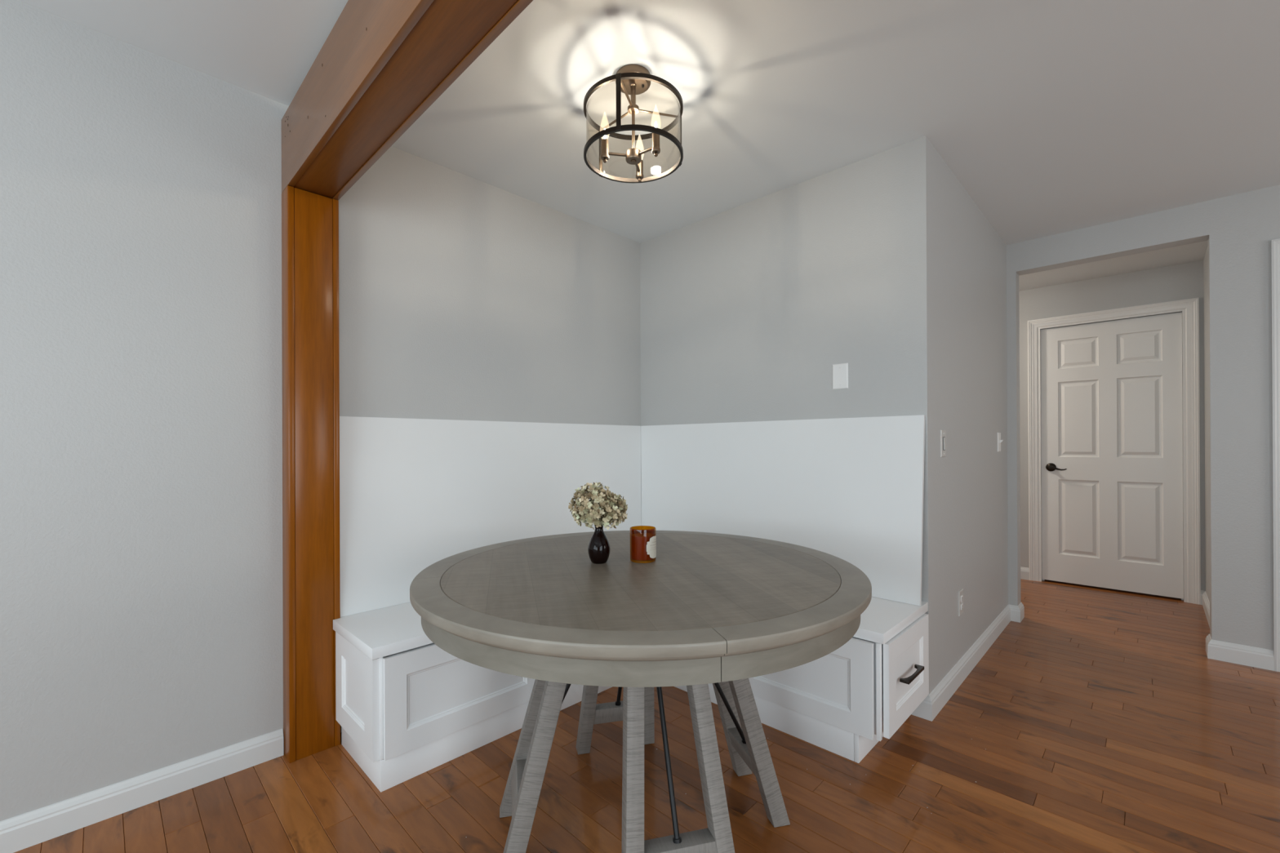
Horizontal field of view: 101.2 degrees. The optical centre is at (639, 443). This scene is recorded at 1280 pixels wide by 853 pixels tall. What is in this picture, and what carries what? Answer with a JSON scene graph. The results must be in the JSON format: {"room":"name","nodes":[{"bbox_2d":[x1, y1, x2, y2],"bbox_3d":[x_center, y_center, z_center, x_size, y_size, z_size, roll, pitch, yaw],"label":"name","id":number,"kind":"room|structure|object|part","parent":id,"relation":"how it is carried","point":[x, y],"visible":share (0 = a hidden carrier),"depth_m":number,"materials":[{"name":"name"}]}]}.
{"room":"dining room","nodes":[
{"label":"dining room","id":0,"kind":"room"},
{"bbox_2d":[0,0,640,821],"bbox_3d":[-1.994,-0.058,1.387,0.120,2.440,5.620,0,0,44],"label":"wall","id":1,"kind":"structure","parent":0,"point":[141,614],"depth_m":1.76,"materials":[{"name":"grey paint"}]},
{"bbox_2d":[0,728,283,852],"bbox_3d":[-2.532,1.117,0.729,0.016,0.094,3.442,0,0,44],"label":"baseboard","id":2,"kind":"structure","parent":1,"relation":"attached to","point":[21,832],"depth_m":1.67,"materials":[{"name":"white paint"}]},
{"bbox_2d":[281,0,533,199],"bbox_3d":[0.681,-1.090,0.122,5.489,0.276,0.168,0,0,44],"label":"wooden beam","id":3,"kind":"structure","parent":1,"relation":"attached to","point":[382,64],"depth_m":1.43,"materials":[{"name":"orange wood"}]},
{"bbox_2d":[13,578,1279,852],"bbox_3d":[0.843,1.189,0.950,6.751,0.080,8.798,0,0,44],"label":"floor","id":4,"kind":"structure","parent":0,"point":[1101,720],"depth_m":1.80,"materials":[{"name":"brown wood"}]},
{"bbox_2d":[281,185,340,763],"bbox_3d":[-1.250,0.110,2.001,0.092,2.100,0.168,0,0,44],"label":"wooden post","id":5,"kind":"object","parent":4,"relation":"on","point":[310,353],"visible":1,"depth_m":1.96,"materials":[{"name":"orange wood"}]},
{"bbox_2d":[335,631,613,792],"bbox_3d":[-0.574,0.933,2.320,0.418,0.449,1.267,0,0,44],"label":"storage bench","id":6,"kind":"object","parent":4,"relation":"on","point":[402,716],"visible":0.49,"depth_m":1.87,"materials":[{"name":"white paint"}]},
{"bbox_3d":[-1.014,0.885,1.879,0.390,0.338,0.020,0,0,44],"label":"panel","id":7,"kind":"part","parent":6,"relation":"part of","materials":[{"name":"white paint"}]},
{"bbox_3d":[-0.632,0.882,1.971,0.014,0.336,0.625,0,0,44],"label":"panel","id":8,"kind":"part","parent":6,"relation":"part of","materials":[{"name":"white paint"}]},
{"bbox_2d":[409,530,871,852],"bbox_3d":[0.004,0.764,1.627,1.310,0.780,1.310,0,0,-14],"label":"dining table","id":9,"kind":"object","parent":4,"relation":"on","point":[723,611],"visible":0.95,"depth_m":1.30,"materials":[{"name":"grey wood"}]},
{"bbox_3d":[-0.312,0.788,1.648,0.052,0.778,0.045,15,0,-14],"label":"leg","id":10,"kind":"part","parent":9,"relation":"part of","materials":[{"name":"grey wood"}]},
{"bbox_3d":[-0.263,0.787,1.458,0.052,0.778,0.045,15,-8,-14],"label":"leg","id":11,"kind":"part","parent":9,"relation":"part of","materials":[{"name":"grey wood"}]},
{"bbox_3d":[-0.224,0.739,1.569,0.252,0.482,0.021,0,0,-14],"label":"tie rod","id":12,"kind":"part","parent":9,"relation":"part of","materials":[{"name":"black metal"}]},
{"bbox_3d":[-0.166,0.787,1.894,0.045,0.778,0.052,4,14,-15],"label":"leg","id":13,"kind":"part","parent":9,"relation":"part of","materials":[{"name":"grey wood"}]},
{"bbox_2d":[587,524,609,564],"bbox_3d":[-0.129,0.315,1.659,0.070,0.120,0.070,0,0,44],"label":"bud vase","id":14,"kind":"object","parent":9,"relation":"on","point":[598,549],"visible":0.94,"depth_m":1.64,"materials":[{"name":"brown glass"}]},
{"bbox_2d":[568,482,627,529],"bbox_3d":[-0.133,0.244,1.654,0.186,0.248,0.144,0,0,8],"label":"hydrangea","id":15,"kind":"object","parent":14,"relation":"in","point":[602,508],"visible":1,"depth_m":1.62,"materials":[{"name":"brown plant"}]},
{"bbox_3d":[-0.055,0.739,1.855,0.021,0.482,0.252,0,0,-14],"label":"tie rod","id":16,"kind":"part","parent":9,"relation":"part of","materials":[{"name":"black metal"}]},
{"bbox_3d":[-0.017,0.786,1.312,0.045,0.778,0.052,4,-16,-13],"label":"leg","id":17,"kind":"part","parent":9,"relation":"part of","materials":[{"name":"grey wood"}]},
{"bbox_2d":[629,525,656,563],"bbox_3d":[0.010,0.321,1.683,0.085,0.106,0.084,0,0,44],"label":"candle jar","id":18,"kind":"object","parent":9,"relation":"on","point":[642,538],"visible":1,"depth_m":1.65,"materials":[{"name":"orange glass"}]},
{"bbox_3d":[0.024,0.787,1.943,0.045,0.778,0.052,-4,16,-13],"label":"leg","id":19,"kind":"part","parent":9,"relation":"part of","materials":[{"name":"grey wood"}]},
{"bbox_3d":[0.062,0.738,1.400,0.021,0.482,0.252,0,0,-14],"label":"tie rod","id":20,"kind":"part","parent":9,"relation":"part of","materials":[{"name":"black metal"}]},
{"bbox_3d":[0.173,0.785,1.360,0.045,0.778,0.052,-4,-14,-15],"label":"leg","id":21,"kind":"part","parent":9,"relation":"part of","materials":[{"name":"grey wood"}]},
{"bbox_3d":[0.231,0.737,1.686,0.252,0.482,0.021,0,0,-14],"label":"tie rod","id":22,"kind":"part","parent":9,"relation":"part of","materials":[{"name":"black metal"}]},
{"bbox_3d":[0.271,0.785,1.797,0.052,0.778,0.045,-16,8,-14],"label":"leg","id":23,"kind":"part","parent":9,"relation":"part of","materials":[{"name":"grey wood"}]},
{"bbox_3d":[0.319,0.785,1.607,0.052,0.778,0.045,-16,-1,-14],"label":"leg","id":24,"kind":"part","parent":9,"relation":"part of","materials":[{"name":"grey wood"}]},
{"bbox_2d":[675,613,928,763],"bbox_3d":[0.615,0.928,2.386,1.193,0.449,0.497,0,0,44],"label":"storage bench","id":25,"kind":"object","parent":4,"relation":"on","point":[843,702],"visible":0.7,"depth_m":1.96,"materials":[{"name":"white paint"}]},
{"bbox_2d":[333,596,928,659],"bbox_3d":[-0.017,0.686,2.136,1.665,0.037,1.793,0,0,44],"label":"seat","id":26,"kind":"object","parent":25,"relation":"on","point":[377,633],"visible":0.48,"depth_m":1.94,"materials":[{"name":"white paint"}]},
{"bbox_2d":[339,416,641,617],"bbox_3d":[-0.578,0.280,2.698,0.082,0.782,1.763,0,0,44],"label":"panel","id":27,"kind":"object","parent":26,"relation":"on","point":[415,495],"visible":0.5,"depth_m":2.40,"materials":[{"name":"white laminate"}]},
{"bbox_2d":[640,414,924,605],"bbox_3d":[0.574,0.275,2.753,1.658,0.782,0.082,0,0,44],"label":"panel","id":28,"kind":"object","parent":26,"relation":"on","point":[851,490],"visible":0.79,"depth_m":2.53,"materials":[{"name":"white laminate"}]},
{"bbox_3d":[0.623,0.874,2.044,0.553,0.336,0.018,0,0,44],"label":"panel","id":29,"kind":"part","parent":25,"relation":"part of","materials":[{"name":"white paint"}]},
{"bbox_3d":[1.024,0.869,2.012,0.020,0.330,0.458,0,0,44],"label":"drawer","id":30,"kind":"part","parent":25,"relation":"part of","materials":[{"name":"white paint"}]},
{"bbox_3d":[1.021,0.864,1.972,0.032,0.011,0.180,0,0,44],"label":"handle","id":31,"kind":"part","parent":25,"relation":"part of","materials":[{"name":"brown metal"}]},
{"bbox_2d":[17,0,1279,291],"bbox_3d":[0.744,-1.350,0.935,6.850,0.120,8.850,0,0,44],"label":"ceiling","id":32,"kind":"structure","parent":0,"point":[1054,117],"depth_m":1.94,"materials":[{"name":"white paint"}]},
{"bbox_2d":[583,64,683,182],"bbox_3d":[-0.024,-1.126,1.841,0.350,0.317,0.347,0,0,44],"label":"ceiling light","id":33,"kind":"object","parent":32,"relation":"attached to","point":[633,80],"visible":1,"depth_m":1.81,"materials":[{"name":"brown metal"}]},
{"bbox_3d":[-0.086,-1.170,1.903,0.155,0.004,0.008,0,0,45],"label":"arm","id":34,"kind":"part","parent":33,"relation":"part of","materials":[{"name":"brown metal"}]},
{"bbox_3d":[-0.080,-1.003,1.822,0.073,0.015,0.010,0,0,-18],"label":"arm","id":35,"kind":"part","parent":33,"relation":"part of","materials":[{"name":"brown metal"}]},
{"bbox_3d":[-0.046,-1.171,1.756,0.008,0.004,0.155,0,0,15],"label":"arm","id":36,"kind":"part","parent":33,"relation":"part of","materials":[{"name":"brown metal"}]},
{"bbox_3d":[-0.024,-1.218,1.841,0.023,0.077,0.023,0,0,44],"label":"stem","id":37,"kind":"part","parent":33,"relation":"part of","materials":[{"name":"brown metal"}]},
{"bbox_3d":[-0.023,-1.088,1.841,0.328,0.150,0.328,0,0,44],"label":"lamp shade","id":38,"kind":"part","parent":33,"relation":"part of","materials":[{"name":"clear glass"}]},
{"bbox_3d":[-0.023,-1.094,1.841,0.011,0.141,0.011,0,0,44],"label":"rod","id":39,"kind":"part","parent":33,"relation":"part of","materials":[{"name":"brown metal"}]},
{"bbox_3d":[-0.010,-1.003,1.899,0.010,0.015,0.073,0,0,12],"label":"arm","id":40,"kind":"part","parent":33,"relation":"part of","materials":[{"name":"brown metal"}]},
{"bbox_3d":[0.022,-1.003,1.800,0.073,0.015,0.010,0,0,42],"label":"arm","id":41,"kind":"part","parent":33,"relation":"part of","materials":[{"name":"brown metal"}]},
{"bbox_3d":[0.061,-1.171,1.863,0.155,0.004,0.008,0,0,-15],"label":"arm","id":42,"kind":"part","parent":33,"relation":"part of","materials":[{"name":"brown metal"}]},
{"bbox_2d":[640,135,937,693],"bbox_3d":[0.603,-0.067,2.866,1.788,2.440,0.120,0,0,44],"label":"wall","id":43,"kind":"structure","parent":0,"point":[748,310],"depth_m":2.56,"materials":[{"name":"grey paint"}]},
{"bbox_2d":[832,363,848,389],"bbox_3d":[0.934,-0.315,2.455,0.074,0.118,0.008,0,0,44],"label":"blank plate","id":44,"kind":"object","parent":43,"relation":"attached to","point":[840,371],"visible":1,"depth_m":2.45,"materials":[{"name":"white plastic"}]},
{"bbox_2d":[934,148,1008,684],"bbox_3d":[1.797,-0.072,2.899,0.120,2.440,1.590,0,0,44],"label":"wall","id":45,"kind":"structure","parent":0,"point":[971,255],"depth_m":2.69,"materials":[{"name":"grey paint"}]},
{"bbox_2d":[939,430,946,457],"bbox_3d":[1.362,-0.001,2.354,0.013,0.122,0.078,0,0,44],"label":"light switch","id":46,"kind":"object","parent":45,"relation":"attached to","point":[942,433],"visible":1,"depth_m":2.34,"materials":[{"name":"grey plastic"}]},
{"bbox_2d":[958,588,963,616],"bbox_3d":[1.567,0.774,2.564,0.009,0.120,0.078,0,0,44],"label":"wall outlet","id":47,"kind":"object","parent":45,"relation":"attached to","point":[960,592],"visible":1,"depth_m":2.55,"materials":[{"name":"grey plastic"}]},
{"bbox_2d":[911,602,1024,721],"bbox_3d":[1.844,1.098,2.852,1.858,0.100,0.084,0,0,-44],"label":"baseboard","id":48,"kind":"structure","parent":45,"relation":"attached to","point":[928,709],"depth_m":2.58,"materials":[{"name":"white paint"}]},
{"bbox_2d":[997,432,1003,451],"bbox_3d":[2.212,-0.010,3.224,0.022,0.118,0.078,0,0,44],"label":"light switch","id":49,"kind":"object","parent":45,"relation":"attached to","point":[999,441],"visible":1,"depth_m":3.22,"materials":[{"name":"white plastic"}]},
{"bbox_3d":[2.206,-0.010,3.229,0.006,0.118,0.078,0,0,44],"label":"plate","id":50,"kind":"part","parent":49,"relation":"part of","materials":[{"name":"white plastic"}]},
{"bbox_2d":[1018,260,1205,591],"bbox_3d":[2.779,-0.073,4.977,3.730,2.440,0.120,0,0,44],"label":"wall","id":51,"kind":"structure","parent":0,"point":[1184,281],"depth_m":4.08,"materials":[{"name":"grey paint"}]},
{"bbox_2d":[1040,311,1183,599],"bbox_3d":[3.627,0.086,4.084,0.820,2.078,0.091,0,0,44],"label":"door","id":52,"kind":"structure","parent":51,"relation":"in","point":[1112,407],"depth_m":4.06,"materials":[{"name":"white paint"}]},
{"bbox_3d":[3.393,0.193,4.287,0.140,0.068,0.056,0,0,44],"label":"handle","id":53,"kind":"part","parent":52,"relation":"part of","materials":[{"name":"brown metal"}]},
{"bbox_2d":[1020,566,1204,604],"bbox_3d":[2.694,1.098,4.967,3.612,0.100,0.016,0,0,44],"label":"baseboard","id":54,"kind":"structure","parent":51,"relation":"attached to","point":[1024,571],"depth_m":4.42,"materials":[{"name":"white paint"}]},
{"bbox_2d":[1027,297,1200,604],"bbox_3d":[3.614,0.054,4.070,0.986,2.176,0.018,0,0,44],"label":"trim","id":55,"kind":"structure","parent":51,"relation":"attached to","point":[1191,306],"depth_m":3.78,"materials":[{"name":"white paint"}]},
{"bbox_2d":[1006,184,1279,649],"bbox_3d":[3.765,-0.082,2.175,3.952,2.440,0.113,0,0,44],"label":"wall","id":56,"kind":"structure","parent":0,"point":[1238,230],"depth_m":2.76,"materials":[{"name":"grey paint"}]},
{"bbox_2d":[1205,634,1274,671],"bbox_3d":[3.153,1.092,2.772,0.227,0.100,0.145,0,0,44],"label":"baseboard","id":57,"kind":"structure","parent":56,"relation":"attached to","point":[1247,655],"depth_m":2.72,"materials":[{"name":"white paint"}]},
{"bbox_2d":[1271,238,1279,671],"bbox_3d":[3.507,0.056,2.334,0.899,2.167,0.018,0,0,44],"label":"door frame","id":58,"kind":"structure","parent":56,"relation":"attached to","point":[1275,243],"depth_m":2.63,"materials":[{"name":"white paint"}]},
{"bbox_2d":[1203,248,1209,601],"bbox_3d":[3.612,-0.079,3.243,0.118,2.440,1.207,0,0,44],"label":"wall","id":59,"kind":"structure","parent":0,"point":[1205,260],"depth_m":3.57,"materials":[{"name":"grey paint"}]},
{"bbox_2d":[1202,591,1209,626],"bbox_3d":[3.570,1.091,3.288,0.016,0.100,1.207,0,0,44],"label":"baseboard","id":60,"kind":"structure","parent":59,"relation":"attached to","point":[1206,603],"depth_m":3.49,"materials":[{"name":"white paint"}]}
]}

